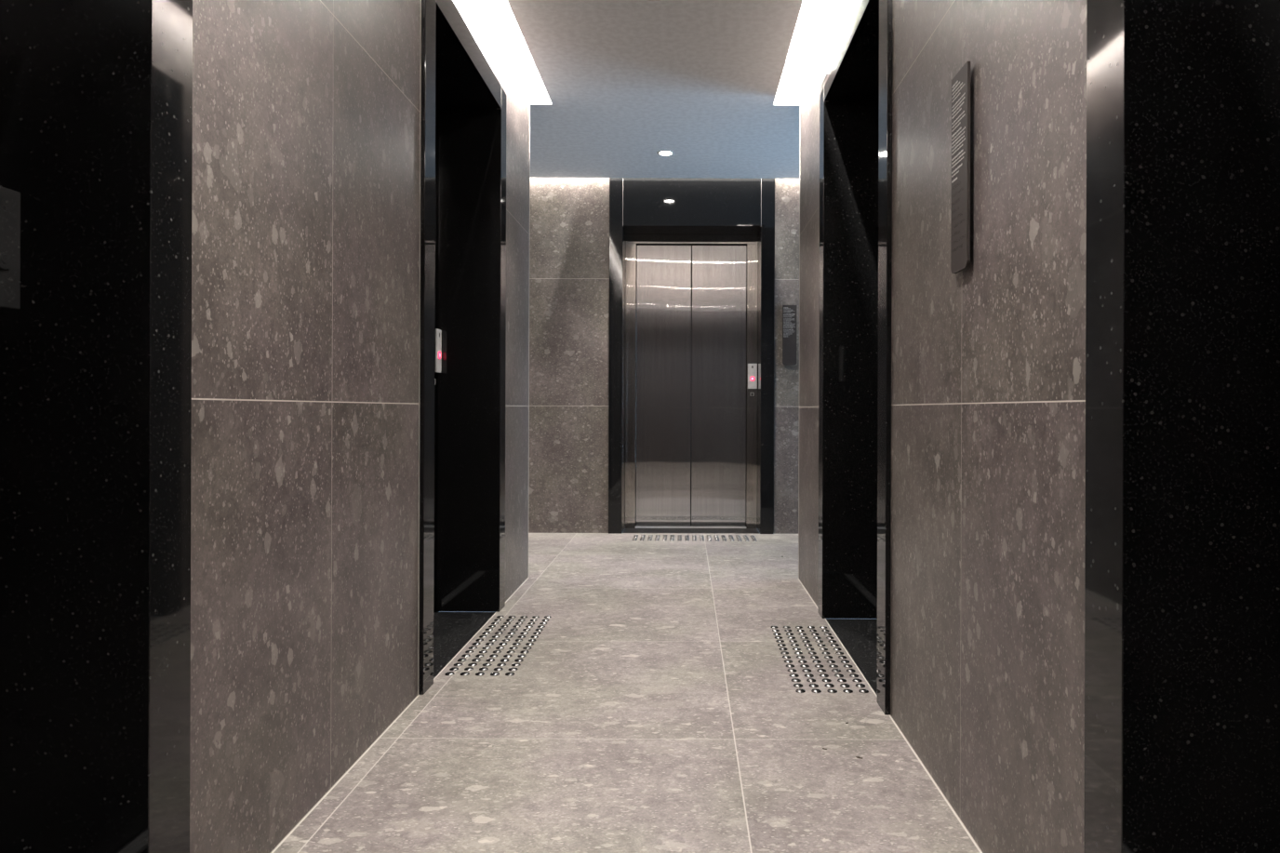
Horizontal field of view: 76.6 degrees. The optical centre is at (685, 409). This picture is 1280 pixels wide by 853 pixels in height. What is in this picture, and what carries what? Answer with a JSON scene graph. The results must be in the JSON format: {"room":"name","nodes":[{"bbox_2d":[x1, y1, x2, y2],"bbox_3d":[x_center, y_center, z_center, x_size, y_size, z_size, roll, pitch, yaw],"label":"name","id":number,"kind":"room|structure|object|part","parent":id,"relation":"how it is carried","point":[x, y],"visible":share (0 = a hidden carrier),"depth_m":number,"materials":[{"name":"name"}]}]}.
{"room":"lobby","nodes":[
{"label":"lobby","id":0,"kind":"room"},
{"bbox_2d":[189,0,529,852],"bbox_3d":[-1.067,-0.482,1.490,0.500,2.720,5.480,0,0,0],"label":"wall","id":1,"kind":"structure","parent":0,"point":[305,208],"depth_m":1.76,"materials":[{"name":"stone"}]},
{"bbox_2d":[0,0,192,852],"bbox_3d":[-1.025,-0.214,0.741,0.446,2.385,1.154,0,0,0],"label":"elevator","id":2,"kind":"object","parent":1,"relation":"attached to","point":[96,96],"visible":1,"depth_m":1.22,"materials":[{"name":"black stone"}]},
{"bbox_2d":[417,0,421,695],"bbox_3d":[-0.816,-0.378,2.489,0.002,2.514,0.005,0,0,0],"label":"trim","id":3,"kind":"structure","parent":1,"relation":"attached to","point":[420,0],"depth_m":2.49,"materials":[{"name":"metal"}]},
{"bbox_2d":[418,0,506,694],"bbox_3d":[-1.025,-0.214,3.055,0.446,2.385,1.126,0,0,0],"label":"elevator","id":4,"kind":"object","parent":1,"relation":"attached to","point":[463,130],"visible":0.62,"depth_m":3.52,"materials":[{"name":"black metal"}]},
{"bbox_3d":[-1.132,-0.214,3.055,0.132,2.184,0.920,0,0,0],"label":"architrave","id":5,"kind":"part","parent":4,"relation":"part of","materials":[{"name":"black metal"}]},
{"bbox_3d":[-1.061,-0.252,3.478,0.008,0.186,0.066,0,0,0],"label":"call panel","id":6,"kind":"part","parent":4,"relation":"part of","materials":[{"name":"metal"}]},
{"bbox_2d":[528,56,530,457],"bbox_3d":[-0.818,-0.481,4.230,0.005,2.720,0.005,0,0,0],"label":"trim","id":7,"kind":"structure","parent":1,"relation":"attached to","point":[529,57],"depth_m":4.23,"materials":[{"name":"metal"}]},
{"bbox_2d":[530,66,799,101],"bbox_3d":[0.256,-1.744,2.159,5.300,0.188,6.817,0,0,0],"label":"trim","id":8,"kind":"structure","parent":1,"relation":"attached to","point":[789,86],"depth_m":4.33,"materials":[{"name":"white paint"}]},
{"bbox_2d":[270,533,982,852],"bbox_3d":[0.247,0.932,2.253,5.300,0.100,7.007,0,0,0],"label":"floor","id":9,"kind":"structure","parent":0,"point":[657,707],"depth_m":2.15,"materials":[{"name":"stone"}]},
{"bbox_2d":[444,671,454,675],"bbox_3d":[-0.782,0.876,2.688,0.032,0.006,0.032,0,0,0],"label":"stud","id":10,"kind":"object","parent":9,"relation":"on","point":[448,673],"visible":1,"depth_m":2.68,"materials":[{"name":"metal"}]},
{"bbox_2d":[449,666,458,670],"bbox_3d":[-0.782,0.876,2.737,0.032,0.006,0.032,0,0,0],"label":"stud","id":11,"kind":"object","parent":9,"relation":"on","point":[452,668],"visible":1,"depth_m":2.73,"materials":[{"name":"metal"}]},
{"bbox_2d":[453,662,463,666],"bbox_3d":[-0.782,0.876,2.786,0.032,0.006,0.032,0,0,0],"label":"stud","id":12,"kind":"object","parent":9,"relation":"on","point":[458,663],"visible":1,"depth_m":2.78,"materials":[{"name":"metal"}]},
{"bbox_2d":[459,671,469,675],"bbox_3d":[-0.732,0.876,2.688,0.032,0.006,0.032,0,0,0],"label":"stud","id":13,"kind":"object","parent":9,"relation":"on","point":[463,673],"visible":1,"depth_m":2.68,"materials":[{"name":"metal"}]},
{"bbox_2d":[461,653,470,657],"bbox_3d":[-0.782,0.876,2.884,0.032,0.006,0.032,0,0,0],"label":"stud","id":14,"kind":"object","parent":9,"relation":"on","point":[464,655],"visible":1,"depth_m":2.88,"materials":[{"name":"metal"}]},
{"bbox_2d":[464,666,473,670],"bbox_3d":[-0.732,0.876,2.737,0.032,0.006,0.032,0,0,0],"label":"stud","id":15,"kind":"object","parent":9,"relation":"on","point":[467,668],"visible":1,"depth_m":2.73,"materials":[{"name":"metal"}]},
{"bbox_2d":[467,662,477,666],"bbox_3d":[-0.732,0.876,2.786,0.032,0.006,0.032,0,0,0],"label":"stud","id":16,"kind":"object","parent":9,"relation":"on","point":[472,663],"visible":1,"depth_m":2.78,"materials":[{"name":"metal"}]},
{"bbox_2d":[475,671,484,676],"bbox_3d":[-0.682,0.876,2.688,0.032,0.006,0.032,0,0,0],"label":"stud","id":17,"kind":"object","parent":9,"relation":"on","point":[479,673],"visible":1,"depth_m":2.68,"materials":[{"name":"metal"}]},
{"bbox_2d":[475,653,484,657],"bbox_3d":[-0.732,0.876,2.884,0.032,0.006,0.032,0,0,0],"label":"stud","id":18,"kind":"object","parent":9,"relation":"on","point":[478,655],"visible":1,"depth_m":2.88,"materials":[{"name":"metal"}]},
{"bbox_2d":[479,666,488,670],"bbox_3d":[-0.682,0.876,2.737,0.032,0.006,0.032,0,0,0],"label":"stud","id":19,"kind":"object","parent":9,"relation":"on","point":[482,668],"visible":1,"depth_m":2.73,"materials":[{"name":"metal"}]},
{"bbox_2d":[482,662,492,666],"bbox_3d":[-0.682,0.876,2.786,0.032,0.006,0.032,0,0,0],"label":"stud","id":20,"kind":"object","parent":9,"relation":"on","point":[486,663],"visible":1,"depth_m":2.78,"materials":[{"name":"metal"}]},
{"bbox_2d":[485,658,494,662],"bbox_3d":[-0.682,0.876,2.835,0.032,0.006,0.032,0,0,0],"label":"stud","id":21,"kind":"object","parent":9,"relation":"on","point":[487,660],"visible":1,"depth_m":2.83,"materials":[{"name":"metal"}]},
{"bbox_2d":[489,653,498,657],"bbox_3d":[-0.682,0.876,2.884,0.032,0.006,0.032,0,0,0],"label":"stud","id":22,"kind":"object","parent":9,"relation":"on","point":[492,655],"visible":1,"depth_m":2.88,"materials":[{"name":"metal"}]},
{"bbox_2d":[490,671,499,676],"bbox_3d":[-0.632,0.876,2.688,0.032,0.006,0.032,0,0,0],"label":"stud","id":23,"kind":"object","parent":9,"relation":"on","point":[494,673],"visible":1,"depth_m":2.68,"materials":[{"name":"metal"}]},
{"bbox_2d":[493,666,503,670],"bbox_3d":[-0.632,0.876,2.737,0.032,0.006,0.032,0,0,0],"label":"stud","id":24,"kind":"object","parent":9,"relation":"on","point":[498,668],"visible":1,"depth_m":2.73,"materials":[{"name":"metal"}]},
{"bbox_2d":[500,658,509,662],"bbox_3d":[-0.632,0.876,2.835,0.032,0.006,0.032,0,0,0],"label":"stud","id":25,"kind":"object","parent":9,"relation":"on","point":[501,660],"visible":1,"depth_m":2.83,"materials":[{"name":"metal"}]},
{"bbox_2d":[503,653,512,657],"bbox_3d":[-0.632,0.876,2.884,0.032,0.006,0.032,0,0,0],"label":"stud","id":26,"kind":"object","parent":9,"relation":"on","point":[506,655],"visible":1,"depth_m":2.88,"materials":[{"name":"metal"}]},
{"bbox_2d":[505,671,514,676],"bbox_3d":[-0.582,0.877,2.688,0.032,0.006,0.032,0,0,0],"label":"stud","id":27,"kind":"object","parent":9,"relation":"on","point":[510,673],"visible":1,"depth_m":2.68,"materials":[{"name":"metal"}]},
{"bbox_2d":[507,666,518,671],"bbox_3d":[-0.582,0.877,2.737,0.032,0.006,0.032,0,0,0],"label":"stud","id":28,"kind":"object","parent":9,"relation":"on","point":[513,668],"visible":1,"depth_m":2.73,"materials":[{"name":"metal"}]},
{"bbox_2d":[514,658,523,662],"bbox_3d":[-0.582,0.877,2.835,0.032,0.006,0.032,0,0,0],"label":"stud","id":29,"kind":"object","parent":9,"relation":"on","point":[516,660],"visible":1,"depth_m":2.83,"materials":[{"name":"metal"}]},
{"bbox_2d":[517,653,526,657],"bbox_3d":[-0.582,0.877,2.884,0.032,0.006,0.032,0,0,0],"label":"stud","id":30,"kind":"object","parent":9,"relation":"on","point":[521,655],"visible":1,"depth_m":2.88,"materials":[{"name":"metal"}]},
{"bbox_2d":[520,650,529,653],"bbox_3d":[-0.582,0.877,2.933,0.032,0.006,0.032,0,0,0],"label":"stud","id":31,"kind":"object","parent":9,"relation":"on","point":[522,651],"visible":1,"depth_m":2.92,"materials":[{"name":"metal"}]},
{"bbox_2d":[780,651,789,654],"bbox_3d":[0.361,0.880,2.931,0.032,0.006,0.032,0,0,0],"label":"stud","id":32,"kind":"object","parent":9,"relation":"on","point":[781,652],"visible":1,"depth_m":2.92,"materials":[{"name":"metal"}]},
{"bbox_2d":[784,659,792,663],"bbox_3d":[0.361,0.880,2.832,0.032,0.006,0.032,0,0,0],"label":"stud","id":33,"kind":"object","parent":9,"relation":"on","point":[785,660],"visible":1,"depth_m":2.83,"materials":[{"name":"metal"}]},
{"bbox_2d":[786,664,794,667],"bbox_3d":[0.361,0.880,2.783,0.032,0.006,0.032,0,0,0],"label":"stud","id":34,"kind":"object","parent":9,"relation":"on","point":[787,665],"visible":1,"depth_m":2.77,"materials":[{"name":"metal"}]},
{"bbox_2d":[787,668,797,672],"bbox_3d":[0.361,0.880,2.734,0.032,0.006,0.032,0,0,0],"label":"stud","id":35,"kind":"object","parent":9,"relation":"on","point":[789,670],"visible":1,"depth_m":2.73,"materials":[{"name":"metal"}]},
{"bbox_2d":[789,673,799,677],"bbox_3d":[0.361,0.880,2.684,0.032,0.006,0.032,0,0,0],"label":"stud","id":36,"kind":"object","parent":9,"relation":"on","point":[791,674],"visible":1,"depth_m":2.68,"materials":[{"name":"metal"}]},
{"bbox_2d":[791,678,800,682],"bbox_3d":[0.361,0.880,2.635,0.032,0.006,0.032,0,0,0],"label":"stud","id":37,"kind":"object","parent":9,"relation":"on","point":[796,680],"visible":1,"depth_m":2.63,"materials":[{"name":"metal"}]},
{"bbox_2d":[793,683,803,687],"bbox_3d":[0.361,0.880,2.585,0.032,0.006,0.032,0,0,0],"label":"stud","id":38,"kind":"object","parent":9,"relation":"on","point":[794,685],"visible":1,"depth_m":2.58,"materials":[{"name":"metal"}]},
{"bbox_2d":[794,651,802,654],"bbox_3d":[0.411,0.880,2.931,0.032,0.006,0.032,0,0,0],"label":"stud","id":39,"kind":"object","parent":9,"relation":"on","point":[795,652],"visible":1,"depth_m":2.92,"materials":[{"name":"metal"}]},
{"bbox_2d":[795,688,805,693],"bbox_3d":[0.361,0.880,2.536,0.032,0.006,0.032,0,0,0],"label":"stud","id":40,"kind":"object","parent":9,"relation":"on","point":[799,690],"visible":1,"depth_m":2.53,"materials":[{"name":"metal"}]},
{"bbox_2d":[798,659,807,663],"bbox_3d":[0.411,0.880,2.832,0.032,0.006,0.032,0,0,0],"label":"stud","id":41,"kind":"object","parent":9,"relation":"on","point":[799,660],"visible":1,"depth_m":2.83,"materials":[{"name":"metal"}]},
{"bbox_2d":[800,664,809,667],"bbox_3d":[0.411,0.880,2.783,0.032,0.006,0.032,0,0,0],"label":"stud","id":42,"kind":"object","parent":9,"relation":"on","point":[801,665],"visible":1,"depth_m":2.78,"materials":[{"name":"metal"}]},
{"bbox_2d":[801,668,811,672],"bbox_3d":[0.411,0.880,2.734,0.032,0.006,0.032,0,0,0],"label":"stud","id":43,"kind":"object","parent":9,"relation":"on","point":[803,670],"visible":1,"depth_m":2.73,"materials":[{"name":"metal"}]},
{"bbox_2d":[804,673,813,677],"bbox_3d":[0.411,0.880,2.684,0.032,0.006,0.032,0,0,0],"label":"stud","id":44,"kind":"object","parent":9,"relation":"on","point":[806,674],"visible":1,"depth_m":2.68,"materials":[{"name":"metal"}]},
{"bbox_2d":[806,678,815,682],"bbox_3d":[0.411,0.880,2.635,0.032,0.006,0.032,0,0,0],"label":"stud","id":45,"kind":"object","parent":9,"relation":"on","point":[811,680],"visible":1,"depth_m":2.63,"materials":[{"name":"metal"}]},
{"bbox_2d":[808,651,816,654],"bbox_3d":[0.460,0.880,2.931,0.032,0.006,0.032,0,0,0],"label":"stud","id":46,"kind":"object","parent":9,"relation":"on","point":[809,652],"visible":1,"depth_m":2.92,"materials":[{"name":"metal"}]},
{"bbox_2d":[809,683,818,687],"bbox_3d":[0.411,0.880,2.585,0.032,0.006,0.032,0,0,0],"label":"stud","id":47,"kind":"object","parent":9,"relation":"on","point":[810,685],"visible":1,"depth_m":2.58,"materials":[{"name":"metal"}]},
{"bbox_2d":[811,688,821,693],"bbox_3d":[0.411,0.880,2.536,0.032,0.006,0.032,0,0,0],"label":"stud","id":48,"kind":"object","parent":9,"relation":"on","point":[815,690],"visible":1,"depth_m":2.53,"materials":[{"name":"metal"}]},
{"bbox_2d":[812,659,821,663],"bbox_3d":[0.460,0.880,2.832,0.032,0.006,0.032,0,0,0],"label":"stud","id":49,"kind":"object","parent":9,"relation":"on","point":[814,660],"visible":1,"depth_m":2.83,"materials":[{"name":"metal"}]},
{"bbox_2d":[814,664,824,667],"bbox_3d":[0.460,0.880,2.783,0.032,0.006,0.032,0,0,0],"label":"stud","id":50,"kind":"object","parent":9,"relation":"on","point":[816,665],"visible":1,"depth_m":2.78,"materials":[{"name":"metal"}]},
{"bbox_2d":[816,668,826,672],"bbox_3d":[0.460,0.880,2.734,0.032,0.006,0.032,0,0,0],"label":"stud","id":51,"kind":"object","parent":9,"relation":"on","point":[818,670],"visible":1,"depth_m":2.73,"materials":[{"name":"metal"}]},
{"bbox_2d":[819,673,828,677],"bbox_3d":[0.460,0.880,2.684,0.032,0.006,0.032,0,0,0],"label":"stud","id":52,"kind":"object","parent":9,"relation":"on","point":[820,674],"visible":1,"depth_m":2.68,"materials":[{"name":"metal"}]},
{"bbox_2d":[821,651,830,654],"bbox_3d":[0.510,0.880,2.931,0.032,0.006,0.032,0,0,0],"label":"stud","id":53,"kind":"object","parent":9,"relation":"on","point":[823,652],"visible":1,"depth_m":2.92,"materials":[{"name":"metal"}]},
{"bbox_2d":[821,678,831,682],"bbox_3d":[0.460,0.880,2.635,0.032,0.006,0.032,0,0,0],"label":"stud","id":54,"kind":"object","parent":9,"relation":"on","point":[826,680],"visible":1,"depth_m":2.63,"materials":[{"name":"metal"}]},
{"bbox_2d":[824,683,834,687],"bbox_3d":[0.460,0.880,2.585,0.032,0.006,0.032,0,0,0],"label":"stud","id":55,"kind":"object","parent":9,"relation":"on","point":[825,685],"visible":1,"depth_m":2.58,"materials":[{"name":"metal"}]},
{"bbox_2d":[826,659,835,663],"bbox_3d":[0.510,0.880,2.832,0.032,0.006,0.032,0,0,0],"label":"stud","id":56,"kind":"object","parent":9,"relation":"on","point":[828,660],"visible":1,"depth_m":2.83,"materials":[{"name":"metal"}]},
{"bbox_2d":[826,688,837,693],"bbox_3d":[0.460,0.880,2.536,0.032,0.006,0.032,0,0,0],"label":"stud","id":57,"kind":"object","parent":9,"relation":"on","point":[831,690],"visible":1,"depth_m":2.53,"materials":[{"name":"metal"}]},
{"bbox_2d":[828,664,838,667],"bbox_3d":[0.510,0.880,2.783,0.032,0.006,0.032,0,0,0],"label":"stud","id":58,"kind":"object","parent":9,"relation":"on","point":[830,665],"visible":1,"depth_m":2.78,"materials":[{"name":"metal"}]},
{"bbox_2d":[831,668,840,672],"bbox_3d":[0.510,0.880,2.734,0.032,0.006,0.032,0,0,0],"label":"stud","id":59,"kind":"object","parent":9,"relation":"on","point":[833,670],"visible":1,"depth_m":2.73,"materials":[{"name":"metal"}]},
{"bbox_2d":[834,673,843,677],"bbox_3d":[0.510,0.880,2.684,0.032,0.006,0.032,0,0,0],"label":"stud","id":60,"kind":"object","parent":9,"relation":"on","point":[835,674],"visible":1,"depth_m":2.68,"materials":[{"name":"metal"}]},
{"bbox_2d":[835,651,844,654],"bbox_3d":[0.560,0.880,2.931,0.032,0.006,0.032,0,0,0],"label":"stud","id":61,"kind":"object","parent":9,"relation":"on","point":[837,652],"visible":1,"depth_m":2.92,"materials":[{"name":"metal"}]},
{"bbox_2d":[837,678,846,682],"bbox_3d":[0.510,0.880,2.635,0.032,0.006,0.032,0,0,0],"label":"stud","id":62,"kind":"object","parent":9,"relation":"on","point":[841,680],"visible":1,"depth_m":2.63,"materials":[{"name":"metal"}]},
{"bbox_2d":[840,683,850,687],"bbox_3d":[0.510,0.880,2.585,0.032,0.006,0.032,0,0,0],"label":"stud","id":63,"kind":"object","parent":9,"relation":"on","point":[841,685],"visible":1,"depth_m":2.58,"materials":[{"name":"metal"}]},
{"bbox_2d":[840,659,849,663],"bbox_3d":[0.560,0.880,2.832,0.032,0.006,0.032,0,0,0],"label":"stud","id":64,"kind":"object","parent":9,"relation":"on","point":[843,660],"visible":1,"depth_m":2.83,"materials":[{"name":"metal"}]},
{"bbox_2d":[842,689,853,693],"bbox_3d":[0.510,0.880,2.536,0.032,0.006,0.032,0,0,0],"label":"stud","id":65,"kind":"object","parent":9,"relation":"on","point":[844,690],"visible":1,"depth_m":2.53,"materials":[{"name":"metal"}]},
{"bbox_2d":[843,664,853,667],"bbox_3d":[0.560,0.880,2.783,0.032,0.006,0.032,0,0,0],"label":"stud","id":66,"kind":"object","parent":9,"relation":"on","point":[845,665],"visible":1,"depth_m":2.78,"materials":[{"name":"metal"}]},
{"bbox_2d":[846,668,855,672],"bbox_3d":[0.560,0.880,2.734,0.032,0.006,0.032,0,0,0],"label":"stud","id":67,"kind":"object","parent":9,"relation":"on","point":[847,670],"visible":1,"depth_m":2.73,"materials":[{"name":"metal"}]},
{"bbox_2d":[849,673,858,677],"bbox_3d":[0.560,0.880,2.684,0.032,0.006,0.032,0,0,0],"label":"stud","id":68,"kind":"object","parent":9,"relation":"on","point":[850,674],"visible":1,"depth_m":2.68,"materials":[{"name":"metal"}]},
{"bbox_2d":[852,678,862,682],"bbox_3d":[0.560,0.880,2.635,0.032,0.006,0.032,0,0,0],"label":"stud","id":69,"kind":"object","parent":9,"relation":"on","point":[856,680],"visible":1,"depth_m":2.63,"materials":[{"name":"metal"}]},
{"bbox_2d":[855,683,865,687],"bbox_3d":[0.560,0.880,2.585,0.032,0.006,0.032,0,0,0],"label":"stud","id":70,"kind":"object","parent":9,"relation":"on","point":[857,685],"visible":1,"depth_m":2.58,"materials":[{"name":"metal"}]},
{"bbox_2d":[858,689,868,693],"bbox_3d":[0.560,0.880,2.536,0.032,0.006,0.032,0,0,0],"label":"stud","id":71,"kind":"object","parent":9,"relation":"on","point":[860,690],"visible":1,"depth_m":2.53,"materials":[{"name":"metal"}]},
{"bbox_2d":[506,0,803,178],"bbox_3d":[0.256,-1.641,2.229,5.300,0.018,6.959,0,0,0],"label":"ceiling","id":72,"kind":"structure","parent":0,"point":[625,82],"depth_m":4.09,"materials":[{"name":"white paint"}]},
{"bbox_2d":[657,150,673,156],"bbox_3d":[-0.125,-1.636,5.150,0.104,0.014,0.104,0,0,0],"label":"recessed light","id":73,"kind":"object","parent":72,"relation":"in","point":[660,153],"visible":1,"depth_m":5.14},
{"bbox_2d":[505,0,819,66],"bbox_3d":[0.256,-1.888,2.253,5.300,0.100,7.007,0,0,0],"label":"ceiling slab","id":74,"kind":"structure","parent":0,"point":[808,8],"depth_m":3.95,"materials":[{"name":"white paint"}]},
{"bbox_2d":[528,177,799,533],"bbox_3d":[0.252,-0.478,6.007,5.500,2.720,0.500,0,0,0],"label":"wall","id":75,"kind":"structure","parent":0,"point":[569,217],"depth_m":5.76,"materials":[{"name":"stone"}]},
{"bbox_2d":[608,177,774,533],"bbox_3d":[0.045,-0.418,5.964,1.173,2.800,0.446,0,0,0],"label":"elevator","id":76,"kind":"object","parent":75,"relation":"attached to","point":[692,260],"visible":0.92,"depth_m":6.05,"materials":[{"name":"silver metal"}]},
{"bbox_3d":[-0.163,-0.180,6.067,0.408,2.097,0.030,0,0,0],"label":"door panel","id":77,"kind":"part","parent":76,"relation":"part of","materials":[{"name":"metal"}]},
{"bbox_3d":[0.041,0.877,6.033,0.827,0.009,0.036,0,0,0],"label":"door sill","id":78,"kind":"part","parent":76,"relation":"part of","materials":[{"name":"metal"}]},
{"bbox_3d":[0.044,-0.210,6.071,0.981,2.184,0.132,0,0,0],"label":"architrave","id":79,"kind":"part","parent":76,"relation":"part of","materials":[{"name":"metal"}]},
{"bbox_3d":[0.251,-0.178,6.067,0.408,2.097,0.030,0,0,0],"label":"door panel","id":80,"kind":"part","parent":76,"relation":"part of","materials":[{"name":"metal"}]},
{"bbox_3d":[0.498,-0.247,6.000,0.066,0.186,0.008,0,0,0],"label":"call panel","id":81,"kind":"part","parent":76,"relation":"part of","materials":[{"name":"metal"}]},
{"bbox_2d":[782,305,796,364],"bbox_3d":[0.740,-0.529,5.749,0.100,0.425,0.016,0,0,0],"label":"wall sign","id":82,"kind":"object","parent":75,"relation":"attached to","point":[789,312],"visible":1,"depth_m":5.74,"materials":[{"name":"brown metal"}]},
{"bbox_2d":[799,0,1086,852],"bbox_3d":[0.847,-0.476,1.490,0.500,2.720,5.480,0,0,0],"label":"wall","id":83,"kind":"structure","parent":0,"point":[987,548],"depth_m":1.59,"materials":[{"name":"stone"}]},
{"bbox_2d":[798,57,800,578],"bbox_3d":[0.598,-0.476,4.230,0.005,2.720,0.005,0,0,0],"label":"trim","id":84,"kind":"structure","parent":83,"relation":"attached to","point":[800,58],"depth_m":4.23,"materials":[{"name":"metal"}]},
{"bbox_2d":[817,0,892,714],"bbox_3d":[0.803,-0.208,2.930,0.446,2.385,1.179,0,0,0],"label":"elevator","id":85,"kind":"object","parent":83,"relation":"attached to","point":[856,87],"visible":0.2,"depth_m":3.42,"materials":[{"name":"black metal"}]},
{"bbox_2d":[950,61,970,273],"bbox_3d":[0.589,-0.507,1.718,0.016,0.425,0.100,0,0,0],"label":"wall sign","id":86,"kind":"object","parent":83,"relation":"attached to","point":[960,215],"visible":1,"depth_m":1.71,"materials":[{"name":"brown metal"}]},
{"bbox_2d":[1083,0,1279,852],"bbox_3d":[0.803,-0.208,0.586,0.446,2.385,1.179,0,0,0],"label":"elevator","id":87,"kind":"object","parent":83,"relation":"attached to","point":[1182,527],"visible":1,"depth_m":1.07,"materials":[{"name":"black stone"}]}
]}

